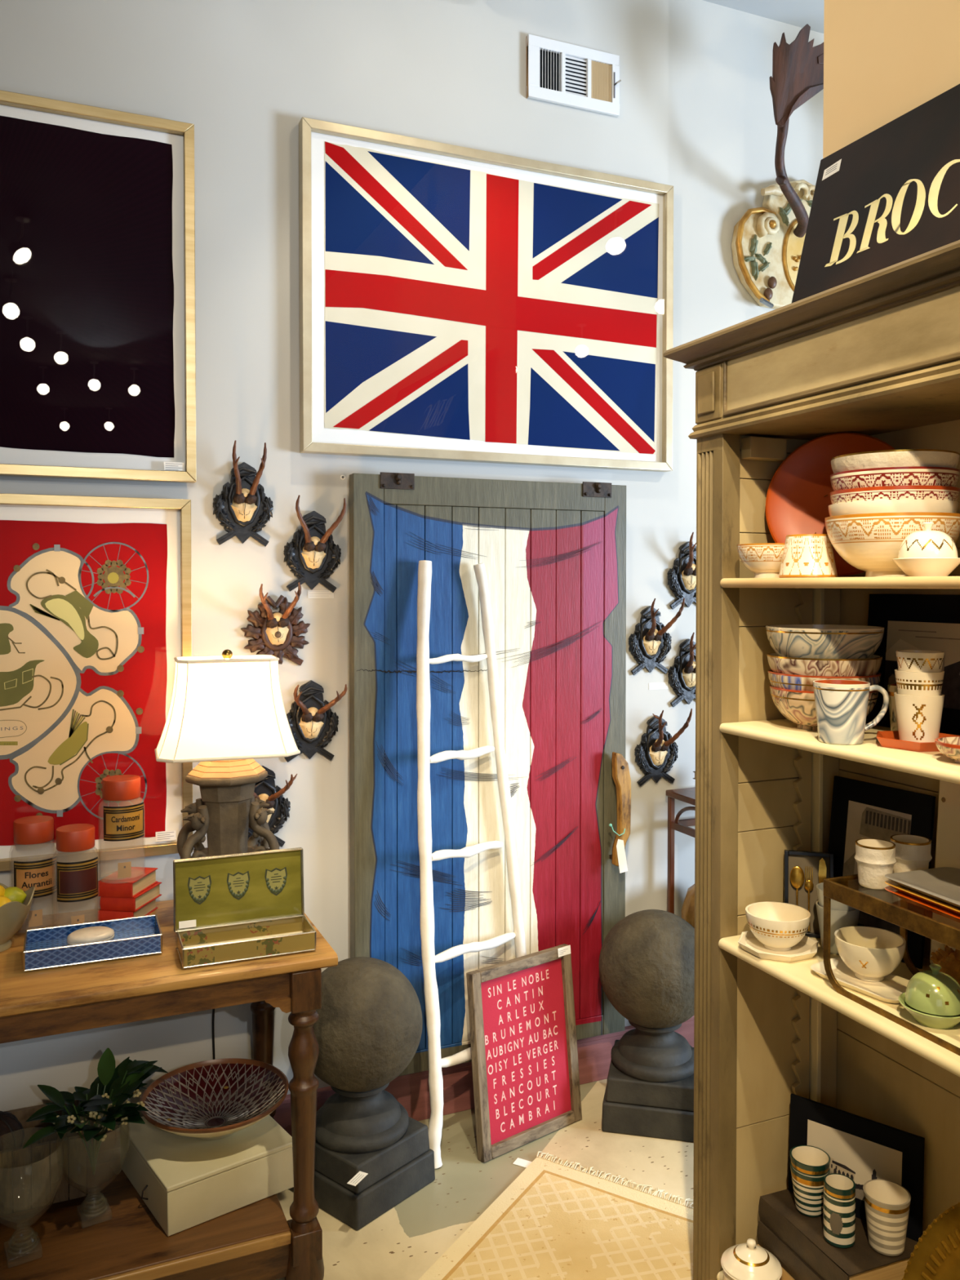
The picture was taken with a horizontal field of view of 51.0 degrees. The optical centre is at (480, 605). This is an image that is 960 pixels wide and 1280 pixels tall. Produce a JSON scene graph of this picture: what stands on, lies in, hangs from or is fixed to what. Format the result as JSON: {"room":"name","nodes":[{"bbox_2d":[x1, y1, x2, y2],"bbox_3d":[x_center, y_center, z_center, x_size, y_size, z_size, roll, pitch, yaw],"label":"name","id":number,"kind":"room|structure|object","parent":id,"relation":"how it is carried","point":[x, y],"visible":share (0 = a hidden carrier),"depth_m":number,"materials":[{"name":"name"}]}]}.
{"room":"home decor shop","nodes":[
{"label":"home decor shop","id":0,"kind":"room"},
{"bbox_2d":[0,0,823,1131],"bbox_3d":[0.057,-0.241,3.150,9.800,3.530,0.150,-1,1,-23],"label":"wall","id":1,"kind":"structure","parent":0,"point":[695,117],"depth_m":2.86,"materials":[{"name":"paint"}]},
{"bbox_2d":[0,493,193,871],"bbox_3d":[-1.225,0.192,2.500,0.984,0.938,0.042,-1,1,-23],"label":"print","id":2,"kind":"object","parent":1,"relation":"attached to","point":[95,592],"visible":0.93,"depth_m":2.59,"materials":[{"name":"red paper"}]},
{"bbox_2d":[0,89,196,483],"bbox_3d":[-1.214,-0.794,2.484,0.988,0.940,0.042,-1,1,-23],"label":"print","id":3,"kind":"object","parent":1,"relation":"attached to","point":[98,333],"visible":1,"depth_m":2.58,"materials":[{"name":"black paper"}]},
{"bbox_2d":[212,440,273,546],"bbox_3d":[-0.630,-0.299,2.715,0.170,0.279,0.101,1,1,-23],"label":"trophy","id":4,"kind":"object","parent":1,"relation":"attached to","point":[242,507],"visible":1,"depth_m":2.74,"materials":[{"name":"black wood"}]},
{"bbox_2d":[248,765,297,847],"bbox_3d":[-0.587,0.561,2.752,0.169,0.232,0.101,-1,1,-23],"label":"trophy","id":5,"kind":"object","parent":1,"relation":"attached to","point":[265,789],"visible":0.44,"depth_m":2.79,"materials":[{"name":"black wood"}]},
{"bbox_2d":[240,582,310,665],"bbox_3d":[-0.549,0.056,2.758,0.195,0.241,0.101,-1,1,-23],"label":"trophy","id":6,"kind":"object","parent":1,"relation":"attached to","point":[275,633],"visible":0.97,"depth_m":2.78,"materials":[{"name":"brown wood"}]},
{"bbox_2d":[283,494,346,592],"bbox_3d":[-0.453,-0.168,2.796,0.165,0.262,0.099,1,1,-23],"label":"trophy","id":7,"kind":"object","parent":1,"relation":"attached to","point":[313,556],"visible":1,"depth_m":2.82,"materials":[{"name":"black wood"}]},
{"bbox_2d":[284,680,347,762],"bbox_3d":[-0.460,0.327,2.801,0.173,0.235,0.101,1,1,-23],"label":"trophy","id":8,"kind":"object","parent":1,"relation":"attached to","point":[313,723],"visible":0.93,"depth_m":2.83,"materials":[{"name":"black wood"}]},
{"bbox_2d":[86,1015,693,1154],"bbox_3d":[0.091,1.450,3.106,9.800,0.150,0.024,-1,1,-23],"label":"baseboard","id":9,"kind":"structure","parent":1,"relation":"attached to","point":[411,1091],"depth_m":3.02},
{"bbox_2d":[298,116,673,471],"bbox_3d":[0.060,-0.889,3.030,1.211,0.915,0.042,-1,1,-23],"label":"flag","id":10,"kind":"object","parent":1,"relation":"attached to","point":[457,303],"visible":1,"depth_m":3.00,"materials":[{"name":"fabric"}]},
{"bbox_2d":[349,471,631,1076],"bbox_3d":[0.055,0.488,3.004,0.887,1.735,0.096,-1,1,-23],"label":"door","id":11,"kind":"structure","parent":1,"relation":"in","point":[553,555],"depth_m":3.00,"materials":[{"name":"paint"}]},
{"bbox_2d":[526,34,621,116],"bbox_3d":[0.296,-1.644,3.119,0.322,0.187,0.044,-1,1,-23],"label":"air vent","id":12,"kind":"object","parent":1,"relation":"in","point":[560,73],"visible":1,"depth_m":3.13,"materials":[{"name":"white metal"}]},
{"bbox_2d":[628,598,684,675],"bbox_3d":[0.575,0.101,3.232,0.161,0.251,0.121,-1,1,-23],"label":"trophy","id":13,"kind":"object","parent":1,"relation":"attached to","point":[650,642],"visible":1,"depth_m":3.26,"materials":[{"name":"black wood"}]},
{"bbox_2d":[634,708,692,786],"bbox_3d":[0.601,0.458,3.247,0.165,0.262,0.128,-1,1,-23],"label":"trophy","id":14,"kind":"object","parent":1,"relation":"attached to","point":[656,753],"visible":1,"depth_m":3.28,"materials":[{"name":"black wood"}]},
{"bbox_2d":[666,532,696,608],"bbox_3d":[0.707,-0.112,3.296,0.161,0.250,0.099,-1,1,-23],"label":"trophy","id":15,"kind":"object","parent":1,"relation":"attached to","point":[682,578],"visible":0.6,"depth_m":3.31,"materials":[{"name":"black wood"}]},
{"bbox_2d":[667,632,695,706],"bbox_3d":[0.710,0.210,3.304,0.161,0.250,0.099,-1,1,-23],"label":"trophy","id":16,"kind":"object","parent":1,"relation":"attached to","point":[682,676],"visible":0.55,"depth_m":3.32,"materials":[{"name":"black wood"}]},
{"bbox_2d":[702,0,824,33],"bbox_3d":[0.235,-1.991,2.700,9.800,0.012,0.750,-1,1,-23],"label":"ceiling","id":17,"kind":"structure","parent":1,"relation":"attached to","point":[799,13],"depth_m":3.38,"materials":[{"name":"grey paint"}]},
{"bbox_2d":[731,23,823,309],"bbox_3d":[1.202,-1.391,3.347,0.810,0.776,0.347,-1,1,-23],"label":"trophy","id":18,"kind":"object","parent":1,"relation":"attached to","point":[767,242],"visible":0.58,"depth_m":3.37,"materials":[{"name":"brown"}]},
{"bbox_2d":[275,1079,693,1279],"bbox_3d":[2.064,1.671,-1.472,10.100,0.100,10.300,-1,1,-23],"label":"floor","id":19,"kind":"structure","parent":0,"point":[404,1242],"depth_m":2.67,"materials":[{"name":"paint"}]},
{"bbox_2d":[0,899,337,1279],"bbox_3d":[-1.282,1.169,2.181,1.850,0.750,0.570,-1,1,-23],"label":"console table","id":20,"kind":"object","parent":19,"relation":"on","point":[122,1240],"visible":0.71,"depth_m":2.24,"materials":[{"name":"brown wood"}]},
{"bbox_2d":[0,883,35,951],"bbox_3d":[-1.134,0.728,2.329,0.192,0.126,0.188,-1,1,-23],"label":"scalloped bowl","id":21,"kind":"object","parent":20,"relation":"on","point":[13,914],"visible":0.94,"depth_m":2.29,"materials":[{"name":"grey ceramic"}]},
{"bbox_2d":[8,815,57,927],"bbox_3d":[-1.096,0.657,2.475,0.110,0.262,0.113,-1,1,-23],"label":"apothecary jar","id":22,"kind":"object","parent":20,"relation":"on","point":[34,829],"visible":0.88,"depth_m":2.43,"materials":[{"name":"clear glass"}]},
{"bbox_2d":[0,1099,86,1215],"bbox_3d":[-1.096,1.329,2.414,0.279,0.155,0.200,-1,1,-23],"label":"box","id":23,"kind":"object","parent":20,"relation":"on","point":[29,1180],"visible":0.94,"depth_m":2.35,"materials":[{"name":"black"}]},
{"bbox_2d":[0,1111,24,1159],"bbox_3d":[-1.151,1.270,2.389,0.128,0.128,0.124,-1,1,-23],"label":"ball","id":24,"kind":"object","parent":23,"relation":"in","point":[11,1131],"visible":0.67,"depth_m":2.38,"materials":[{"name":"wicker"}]},
{"bbox_2d":[52,823,99,926],"bbox_3d":[-0.980,0.663,2.442,0.106,0.250,0.108,-1,1,-23],"label":"apothecary jar","id":25,"kind":"object","parent":20,"relation":"on","point":[77,882],"visible":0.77,"depth_m":2.40,"materials":[{"name":"clear glass"}]},
{"bbox_2d":[22,914,162,972],"bbox_3d":[-0.883,0.768,2.297,0.290,0.048,0.151,0,1,-23],"label":"tray","id":26,"kind":"object","parent":20,"relation":"on","point":[45,948],"visible":0.98,"depth_m":2.27,"materials":[{"name":"blue metal"}]},
{"bbox_2d":[66,926,114,945],"bbox_3d":[-0.890,0.758,2.303,0.102,0.029,0.082,-1,1,-29],"label":"soap","id":27,"kind":"object","parent":26,"relation":"in","point":[91,934],"visible":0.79,"depth_m":2.28,"materials":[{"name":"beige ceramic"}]},
{"bbox_2d":[56,1122,130,1228],"bbox_3d":[-0.889,1.296,2.318,0.159,0.225,0.159,-1,1,-32],"label":"glass vase","id":28,"kind":"object","parent":20,"relation":"on","point":[129,1122],"visible":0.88,"depth_m":2.30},
{"bbox_2d":[56,1122,130,1194],"bbox_3d":[-0.889,1.265,2.317,0.159,0.163,0.159,-1,1,-32],"label":"glass bowl","id":29,"kind":"object","parent":28,"relation":"on","point":[129,1122],"depth_m":2.30,"materials":[{"name":"glass"}]},
{"bbox_2d":[22,1048,168,1174],"bbox_3d":[-0.874,1.192,2.316,0.263,0.235,0.269,0,1,2],"label":"bunch","id":30,"kind":"object","parent":28,"relation":"in","point":[113,1086],"visible":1,"depth_m":2.31,"materials":[{"name":"green plant"}]},
{"bbox_2d":[97,898,157,921],"bbox_3d":[-0.891,0.770,2.551,0.092,0.036,0.139,0,1,8],"label":"book","id":31,"kind":"object","parent":20,"relation":"on","point":[103,915],"visible":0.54,"depth_m":2.49,"materials":[{"name":"paper"}]},
{"bbox_2d":[99,881,161,911],"bbox_3d":[-0.884,0.736,2.553,0.092,0.037,0.139,0,1,10],"label":"book","id":32,"kind":"object","parent":31,"relation":"on","point":[118,904],"visible":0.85,"depth_m":2.49,"materials":[{"name":"paper"}]},
{"bbox_2d":[97,866,157,897],"bbox_3d":[-0.891,0.699,2.549,0.092,0.040,0.139,0,1,9],"label":"book","id":33,"kind":"object","parent":32,"relation":"on","point":[142,878],"visible":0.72,"depth_m":2.50,"materials":[{"name":"paper"}]},
{"bbox_2d":[99,774,144,878],"bbox_3d":[-0.897,0.556,2.521,0.110,0.250,0.113,-1,1,-23],"label":"apothecary jar","id":34,"kind":"object","parent":33,"relation":"on","point":[126,823],"visible":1,"depth_m":2.48,"materials":[{"name":"clear glass"}]},
{"bbox_2d":[0,1146,289,1279],"bbox_3d":[-1.317,1.423,2.171,1.715,0.020,0.505,-1,1,-23],"label":"shelf","id":35,"kind":"object","parent":20,"relation":"attached to","point":[122,1240],"depth_m":2.25,"materials":[{"name":"brown wood"}]},
{"bbox_2d":[120,1115,293,1236],"bbox_3d":[-0.677,1.349,2.471,0.332,0.112,0.338,-1,2,-37],"label":"box","id":36,"kind":"object","parent":20,"relation":"on","point":[185,1182],"visible":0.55,"depth_m":2.37,"materials":[{"name":"paint"}]},
{"bbox_2d":[139,1057,288,1140],"bbox_3d":[-0.654,1.247,2.490,0.356,0.092,0.356,-1,2,-40],"label":"bowl","id":37,"kind":"object","parent":36,"relation":"on","point":[211,1100],"visible":1,"depth_m":2.55,"materials":[{"name":"wicker"}]},
{"bbox_2d":[154,648,300,1059],"bbox_3d":[-0.652,0.739,2.577,0.340,1.265,0.359,0,1,-19],"label":"table lamp","id":38,"kind":"object","parent":20,"relation":"on","point":[226,712],"visible":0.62,"depth_m":2.44,"materials":[{"name":"fabric"}]},
{"bbox_2d":[173,847,315,968],"bbox_3d":[-0.540,0.688,2.310,0.300,0.207,0.148,0,1,-22],"label":"display box","id":39,"kind":"object","parent":20,"relation":"on","point":[249,905],"visible":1,"depth_m":2.35,"materials":[{"name":"green cardboard"}]},
{"bbox_2d":[288,956,435,1230],"bbox_3d":[-0.317,1.237,2.666,0.329,0.595,0.331,-1,2,-41],"label":"ball finial","id":40,"kind":"object","parent":19,"relation":"on","point":[367,1030],"visible":0.91,"depth_m":2.56,"materials":[{"name":"stone"}]},
{"bbox_2d":[416,560,526,1168],"bbox_3d":[0.021,0.699,2.880,0.422,1.656,0.195,-1,1,-23],"label":"wooden ladder","id":41,"kind":"object","parent":19,"relation":"on","point":[429,958],"visible":0.87,"depth_m":2.83,"materials":[{"name":"white wood"}]},
{"bbox_2d":[466,943,582,1162],"bbox_3d":[0.133,1.274,2.901,0.372,0.508,0.080,-1,2,-38],"label":"name sign","id":42,"kind":"object","parent":19,"relation":"on","point":[524,1053],"visible":1,"depth_m":2.89,"materials":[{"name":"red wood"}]},
{"bbox_2d":[417,1151,693,1279],"bbox_3d":[0.312,1.545,1.842,1.256,0.012,1.545,1,1,31],"label":"woven rug","id":43,"kind":"object","parent":19,"relation":"on","point":[556,1220],"visible":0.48,"depth_m":2.46,"materials":[{"name":"beige fabric"}]},
{"bbox_2d":[598,909,694,1142],"bbox_3d":[0.526,1.223,3.026,0.336,0.607,0.336,0,1,5],"label":"ball finial","id":44,"kind":"object","parent":19,"relation":"on","point":[646,964],"visible":0.88,"depth_m":2.91,"materials":[{"name":"stone"}]},
{"bbox_2d":[665,786,695,914],"bbox_3d":[0.820,1.063,3.213,0.328,0.919,0.328,-1,1,-23],"label":"stand","id":45,"kind":"object","parent":19,"relation":"on","point":[687,795],"visible":0.2,"depth_m":3.28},
{"bbox_2d":[680,884,694,928],"bbox_3d":[0.785,1.208,3.200,0.284,0.630,0.288,-1,1,-23],"label":"basket","id":46,"kind":"object","parent":19,"relation":"on","point":[687,911],"visible":0.04,"depth_m":3.16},
{"bbox_2d":[662,240,959,1279],"bbox_3d":[0.870,0.504,1.635,0.378,2.104,1.479,-1,1,-23],"label":"shelving unit","id":47,"kind":"object","parent":19,"relation":"on","point":[876,354],"visible":0.52,"depth_m":2.14,"materials":[{"name":"beige wood"}]},
{"bbox_2d":[720,1238,782,1279],"bbox_3d":[0.559,1.363,2.074,0.122,0.114,0.122,-1,1,-23],"label":"ribbed pot","id":48,"kind":"object","parent":47,"relation":"on","point":[748,1260],"visible":1,"depth_m":2.05,"materials":[{"name":"white ceramic"}]},
{"bbox_2d":[737,542,784,577],"bbox_3d":[0.587,-0.090,2.048,0.126,0.069,0.126,-1,2,-40],"label":"footed bowl","id":49,"kind":"object","parent":47,"relation":"on","point":[763,559],"visible":0.66,"depth_m":2.01,"materials":[{"name":"white ceramic"}]},
{"bbox_2d":[756,1244,795,1279],"bbox_3d":[0.733,1.394,2.067,0.204,0.053,0.267,0,1,-21],"label":"book","id":50,"kind":"object","parent":47,"relation":"on","point":[785,1276],"visible":0.13,"depth_m":2.07,"materials":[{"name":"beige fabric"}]},
{"bbox_2d":[756,1220,822,1279],"bbox_3d":[0.732,1.344,2.066,0.194,0.053,0.267,0,1,-21],"label":"book","id":51,"kind":"object","parent":50,"relation":"on","point":[789,1261],"visible":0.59,"depth_m":2.07,"materials":[{"name":"brown fabric"}]},
{"bbox_2d":[758,1189,917,1279],"bbox_3d":[0.740,1.292,2.068,0.204,0.055,0.267,0,1,-21],"label":"box","id":52,"kind":"object","parent":51,"relation":"on","point":[803,1234],"visible":0.59,"depth_m":2.00,"materials":[{"name":"wood"}]},
{"bbox_2d":[790,1161,830,1217],"bbox_3d":[0.691,1.220,2.108,0.080,0.091,0.080,-1,1,-23],"label":"striped cup","id":53,"kind":"object","parent":52,"relation":"on","point":[808,1192],"visible":0.74,"depth_m":2.08,"materials":[{"name":"white ceramic"}]},
{"bbox_2d":[790,1145,830,1177],"bbox_3d":[0.691,1.195,2.108,0.081,0.089,0.081,-1,1,-23],"label":"striped cup","id":54,"kind":"object","parent":53,"relation":"in","point":[809,1161],"visible":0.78,"depth_m":2.12,"materials":[{"name":"white ceramic"}]},
{"bbox_2d":[822,1173,855,1248],"bbox_3d":[0.718,1.209,2.013,0.060,0.117,0.060,1,1,34],"label":"striped cup","id":55,"kind":"object","parent":52,"relation":"on","point":[839,1189],"visible":1,"depth_m":1.99,"materials":[{"name":"white ceramic"}]},
{"bbox_2d":[787,1093,924,1241],"bbox_3d":[0.777,1.164,2.095,0.275,0.205,0.019,1,2,40],"label":"photograph","id":56,"kind":"object","parent":52,"relation":"on","point":[862,1149],"visible":0.62,"depth_m":2.08,"materials":[{"name":"black"}]},
{"bbox_2d":[807,1120,902,1200],"bbox_3d":[0.774,1.164,2.091,0.195,0.125,0.007,1,2,40],"label":"print","id":57,"kind":"object","parent":56,"relation":"attached to","point":[861,1156],"depth_m":2.09,"materials":[{"name":"beige"}]},
{"bbox_2d":[862,1178,911,1256],"bbox_3d":[0.804,1.214,1.992,0.088,0.109,0.088,-1,1,-23],"label":"striped cup","id":58,"kind":"object","parent":52,"relation":"on","point":[886,1202],"visible":1,"depth_m":1.97,"materials":[{"name":"white ceramic"}]},
{"bbox_2d":[737,930,818,962],"bbox_3d":[0.611,0.697,2.064,0.154,0.016,0.154,-1,1,-23],"label":"plate","id":59,"kind":"object","parent":47,"relation":"on","point":[807,947],"visible":0.73,"depth_m":2.04,"materials":[{"name":"white ceramic"}]},
{"bbox_2d":[745,902,810,951],"bbox_3d":[0.610,0.662,2.062,0.128,0.073,0.128,-1,1,-23],"label":"bowl","id":60,"kind":"object","parent":59,"relation":"on","point":[779,926],"visible":1,"depth_m":2.03,"materials":[{"name":"ceramic"}]},
{"bbox_2d":[778,533,837,577],"bbox_3d":[0.640,-0.096,1.965,0.110,0.084,0.110,1,1,26],"label":"beaker","id":61,"kind":"object","parent":47,"relation":"on","point":[804,555],"visible":0.98,"depth_m":1.92,"materials":[{"name":"white ceramic"}]},
{"bbox_2d":[784,849,833,937],"bbox_3d":[0.703,0.616,2.154,0.100,0.177,0.046,0,1,15],"label":"box","id":62,"kind":"object","parent":47,"relation":"on","point":[793,858],"visible":0.52,"depth_m":2.15,"materials":[{"name":"black paint"}]},
{"bbox_2d":[769,684,879,730],"bbox_3d":[0.700,0.207,2.051,0.210,0.084,0.210,-1,1,-23],"label":"bowl","id":63,"kind":"object","parent":47,"relation":"on","point":[798,707],"visible":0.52,"depth_m":1.99,"materials":[{"name":"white ceramic"}]},
{"bbox_2d":[768,669,880,691],"bbox_3d":[0.700,0.174,2.051,0.218,0.079,0.218,-1,1,-23],"label":"bowl","id":64,"kind":"object","parent":63,"relation":"on","point":[783,681],"visible":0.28,"depth_m":1.97,"materials":[{"name":"white ceramic"}]},
{"bbox_2d":[767,652,882,676],"bbox_3d":[0.700,0.140,2.050,0.222,0.079,0.222,-1,1,-23],"label":"bowl","id":65,"kind":"object","parent":64,"relation":"on","point":[780,664],"visible":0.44,"depth_m":1.96,"materials":[{"name":"white ceramic"}]},
{"bbox_2d":[765,624,884,658],"bbox_3d":[0.700,0.087,2.049,0.228,0.089,0.228,1,1,24],"label":"bowl","id":66,"kind":"object","parent":65,"relation":"on","point":[797,641],"visible":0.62,"depth_m":1.96,"materials":[{"name":"white ceramic"}]},
{"bbox_2d":[765,432,895,576],"bbox_3d":[0.743,-0.209,2.075,0.300,0.298,0.051,1,1,24],"label":"platter","id":67,"kind":"object","parent":47,"relation":"on","point":[797,500],"visible":0.41,"depth_m":2.11,"materials":[{"name":"ceramic"}]},
{"bbox_2d":[815,900,859,955],"bbox_3d":[0.731,0.658,2.058,0.086,0.095,0.086,-1,1,-23],"label":"beaker","id":68,"kind":"object","parent":47,"relation":"on","point":[839,919],"visible":0.44,"depth_m":2.02,"materials":[{"name":"ceramic"}]},
{"bbox_2d":[718,934,959,1076],"bbox_3d":[0.881,0.725,1.644,0.312,0.023,1.186,-1,1,-23],"label":"shelf","id":69,"kind":"object","parent":47,"relation":"attached to","point":[799,975],"depth_m":1.81,"materials":[{"name":"beige paint"}]},
{"bbox_2d":[719,719,959,784],"bbox_3d":[0.881,0.268,1.635,0.312,0.020,1.186,-1,1,-23],"label":"shelf","id":70,"kind":"object","parent":47,"relation":"attached to","point":[934,765],"depth_m":1.82,"materials":[{"name":"beige paint"}]},
{"bbox_2d":[720,576,959,588],"bbox_3d":[0.881,-0.037,1.628,0.312,0.020,1.186,-1,1,-23],"label":"shelf","id":71,"kind":"object","parent":47,"relation":"attached to","point":[726,582],"depth_m":1.79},
{"bbox_2d":[813,679,888,745],"bbox_3d":[0.679,0.197,1.870,0.124,0.112,0.100,-1,1,-28],"label":"mug","id":72,"kind":"object","parent":47,"relation":"on","point":[841,704],"visible":1,"depth_m":1.83,"materials":[{"name":"grey ceramic"}]},
{"bbox_2d":[810,957,909,1004],"bbox_3d":[0.725,0.703,1.884,0.112,0.012,0.200,-1,1,-33],"label":"plate","id":73,"kind":"object","parent":47,"relation":"on","point":[888,990],"visible":0.54,"depth_m":1.87,"materials":[{"name":"white ceramic"}]},
{"bbox_2d":[834,925,906,982],"bbox_3d":[0.737,0.664,1.905,0.126,0.075,0.126,0,1,3],"label":"bowl","id":74,"kind":"object","parent":73,"relation":"on","point":[873,953],"visible":1,"depth_m":1.88,"materials":[{"name":"ceramic"}]},
{"bbox_2d":[791,84,959,303],"bbox_3d":[0.909,-0.774,1.764,0.196,0.453,1.076,-1,1,-23],"label":"sign","id":75,"kind":"object","parent":47,"relation":"on","point":[891,196],"visible":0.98,"depth_m":2.01,"materials":[{"name":"black wood"}]},
{"bbox_2d":[827,775,935,968],"bbox_3d":[0.814,0.538,2.070,0.043,0.334,0.245,-1,1,-29],"label":"photograph","id":76,"kind":"object","parent":47,"relation":"on","point":[860,810],"visible":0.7,"depth_m":2.07},
{"bbox_2d":[842,800,911,934],"bbox_3d":[0.810,0.537,2.067,0.027,0.244,0.155,-1,1,-29],"label":"print","id":77,"kind":"object","parent":76,"relation":"attached to","point":[877,820],"depth_m":2.07},
{"bbox_2d":[822,874,959,1055],"bbox_3d":[0.851,0.616,1.634,0.197,0.204,0.614,-1,1,-23],"label":"rack","id":78,"kind":"object","parent":47,"relation":"on","point":[846,890],"visible":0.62,"depth_m":1.76,"materials":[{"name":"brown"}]},
{"bbox_2d":[853,838,896,889],"bbox_3d":[0.725,0.474,1.847,0.072,0.078,0.072,-1,1,-23],"label":"beaker","id":79,"kind":"object","parent":78,"relation":"on","point":[875,859],"visible":0.95,"depth_m":1.82,"materials":[{"name":"white ceramic"}]},
{"bbox_2d":[889,834,932,873],"bbox_3d":[0.799,0.473,1.870,0.073,0.080,0.073,-1,1,-23],"label":"beaker","id":80,"kind":"object","parent":78,"relation":"on","point":[913,852],"visible":0.67,"depth_m":1.84,"materials":[{"name":"white ceramic"}]},
{"bbox_2d":[884,885,959,922],"bbox_3d":[0.824,0.508,1.700,0.164,0.016,0.236,0,1,-20],"label":"square plate","id":81,"kind":"object","parent":78,"relation":"on","point":[927,906],"visible":0.38,"depth_m":1.69,"materials":[{"name":"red ceramic"}]},
{"bbox_2d":[884,880,959,915],"bbox_3d":[0.824,0.497,1.700,0.164,0.016,0.236,0,1,-20],"label":"square plate","id":82,"kind":"object","parent":81,"relation":"on","point":[939,904],"visible":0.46,"depth_m":1.69,"materials":[{"name":"orange ceramic"}]},
{"bbox_2d":[884,866,959,908],"bbox_3d":[0.824,0.486,1.699,0.164,0.016,0.236,0,1,-20],"label":"square plate","id":83,"kind":"object","parent":82,"relation":"on","point":[942,884],"visible":1,"depth_m":1.76,"materials":[{"name":"grey ceramic"}]},
{"bbox_2d":[887,683,897,730],"bbox_3d":[0.820,0.202,1.939,0.066,0.099,0.066,-1,1,-23],"label":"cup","id":84,"kind":"object","parent":47,"relation":"on","point":[892,687],"visible":0.25,"depth_m":1.93,"materials":[{"name":"ceramic"}]},
{"bbox_2d":[825,511,959,577],"bbox_3d":[0.764,-0.108,1.865,0.238,0.113,0.238,0,1,-17],"label":"serving bowl","id":85,"kind":"object","parent":47,"relation":"on","point":[869,543],"visible":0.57,"depth_m":1.79,"materials":[{"name":"white ceramic"}]},
{"bbox_2d":[828,498,959,516],"bbox_3d":[0.763,-0.145,1.866,0.224,0.086,0.224,-1,1,-23],"label":"serving bowl","id":86,"kind":"object","parent":85,"relation":"on","point":[882,505],"visible":0.19,"depth_m":1.77,"materials":[{"name":"white ceramic"}]},
{"bbox_2d":[830,484,959,504],"bbox_3d":[0.764,-0.169,1.862,0.222,0.086,0.222,0,1,-14],"label":"serving bowl","id":87,"kind":"object","parent":86,"relation":"on","point":[914,491],"visible":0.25,"depth_m":1.77,"materials":[{"name":"white ceramic"}]},
{"bbox_2d":[830,466,959,491],"bbox_3d":[0.765,-0.200,1.863,0.224,0.089,0.224,-1,1,-35],"label":"serving bowl","id":88,"kind":"object","parent":87,"relation":"on","point":[907,475],"visible":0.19,"depth_m":1.77,"materials":[{"name":"white ceramic"}]},
{"bbox_2d":[831,448,959,473],"bbox_3d":[0.764,-0.233,1.861,0.220,0.083,0.220,-1,1,-23],"label":"serving bowl","id":89,"kind":"object","parent":88,"relation":"on","point":[903,457],"visible":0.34,"depth_m":1.77,"materials":[{"name":"white ceramic"}]},
{"bbox_2d":[865,593,959,735],"bbox_3d":[0.897,0.115,1.938,0.027,0.272,0.400,-1,1,-24],"label":"photograph","id":90,"kind":"object","parent":47,"relation":"on","point":[929,622],"visible":0.43,"depth_m":1.99},
{"bbox_2d":[884,620,959,709],"bbox_3d":[0.893,0.115,1.936,0.012,0.162,0.290,-1,1,-24],"label":"print","id":91,"kind":"object","parent":90,"relation":"attached to","point":[944,636],"depth_m":1.97},
{"bbox_2d":[876,730,959,751],"bbox_3d":[0.792,0.245,1.819,0.141,0.018,0.162,-1,2,-38],"label":"tray","id":92,"kind":"object","parent":47,"relation":"on","point":[887,739],"visible":0.59,"depth_m":1.78,"materials":[{"name":"ceramic"}]},
{"bbox_2d":[893,692,944,742],"bbox_3d":[0.792,0.203,1.818,0.084,0.089,0.084,-1,2,-40],"label":"cup","id":93,"kind":"object","parent":92,"relation":"on","point":[918,717],"visible":0.88,"depth_m":1.79,"materials":[{"name":"ceramic"}]},
{"bbox_2d":[894,669,944,696],"bbox_3d":[0.792,0.160,1.817,0.083,0.087,0.083,-1,1,-32],"label":"cup","id":94,"kind":"object","parent":93,"relation":"on","point":[909,683],"visible":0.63,"depth_m":1.78,"materials":[{"name":"ceramic"}]},
{"bbox_2d":[895,649,944,672],"bbox_3d":[0.793,0.123,1.817,0.081,0.081,0.081,-1,1,-23],"label":"cup","id":95,"kind":"object","parent":94,"relation":"on","point":[908,660],"visible":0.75,"depth_m":1.78,"materials":[{"name":"ceramic"}]},
{"bbox_2d":[892,522,959,576],"bbox_3d":[0.759,-0.095,1.706,0.112,0.092,0.112,-1,1,-23],"label":"tagine","id":96,"kind":"object","parent":47,"relation":"on","point":[926,553],"visible":0.98,"depth_m":1.67,"materials":[{"name":"white ceramic"}]},
{"bbox_2d":[898,964,959,1029],"bbox_3d":[0.779,0.664,1.724,0.116,0.096,0.116,-1,1,-23],"label":"covered dish","id":97,"kind":"object","parent":47,"relation":"on","point":[931,997],"visible":1,"depth_m":1.69,"materials":[{"name":"green ceramic"}]},
{"bbox_2d":[901,1202,959,1279],"bbox_3d":[0.820,1.182,1.554,0.116,0.479,0.363,-1,2,-41],"label":"brass tray","id":98,"kind":"object","parent":47,"relation":"on","point":[935,1255],"visible":1,"depth_m":1.66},
{"bbox_2d":[929,779,959,964],"bbox_3d":[0.941,0.509,1.838,0.035,0.398,0.260,-1,1,-24],"label":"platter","id":99,"kind":"object","parent":47,"relation":"on","point":[948,833],"visible":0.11,"depth_m":1.93,"materials":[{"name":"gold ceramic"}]},
{"bbox_2d":[930,945,959,985],"bbox_3d":[0.868,0.662,1.842,0.078,0.083,0.073,0,1,4],"label":"coral","id":100,"kind":"object","parent":47,"relation":"on","point":[948,959],"visible":0.77,"depth_m":1.82},
{"bbox_2d":[934,736,959,763],"bbox_3d":[0.810,0.240,1.650,0.120,0.035,0.120,-1,1,-23],"label":"dish","id":101,"kind":"object","parent":47,"relation":"on","point":[949,746],"visible":1,"depth_m":1.64,"materials":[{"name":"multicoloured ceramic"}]},
{"bbox_2d":[822,0,959,548],"bbox_3d":[1.513,-0.192,0.785,0.073,3.530,3.452,-1,1,-23],"label":"wall","id":102,"kind":"structure","parent":0,"point":[884,60],"depth_m":2.17,"materials":[{"name":"beige paint"}]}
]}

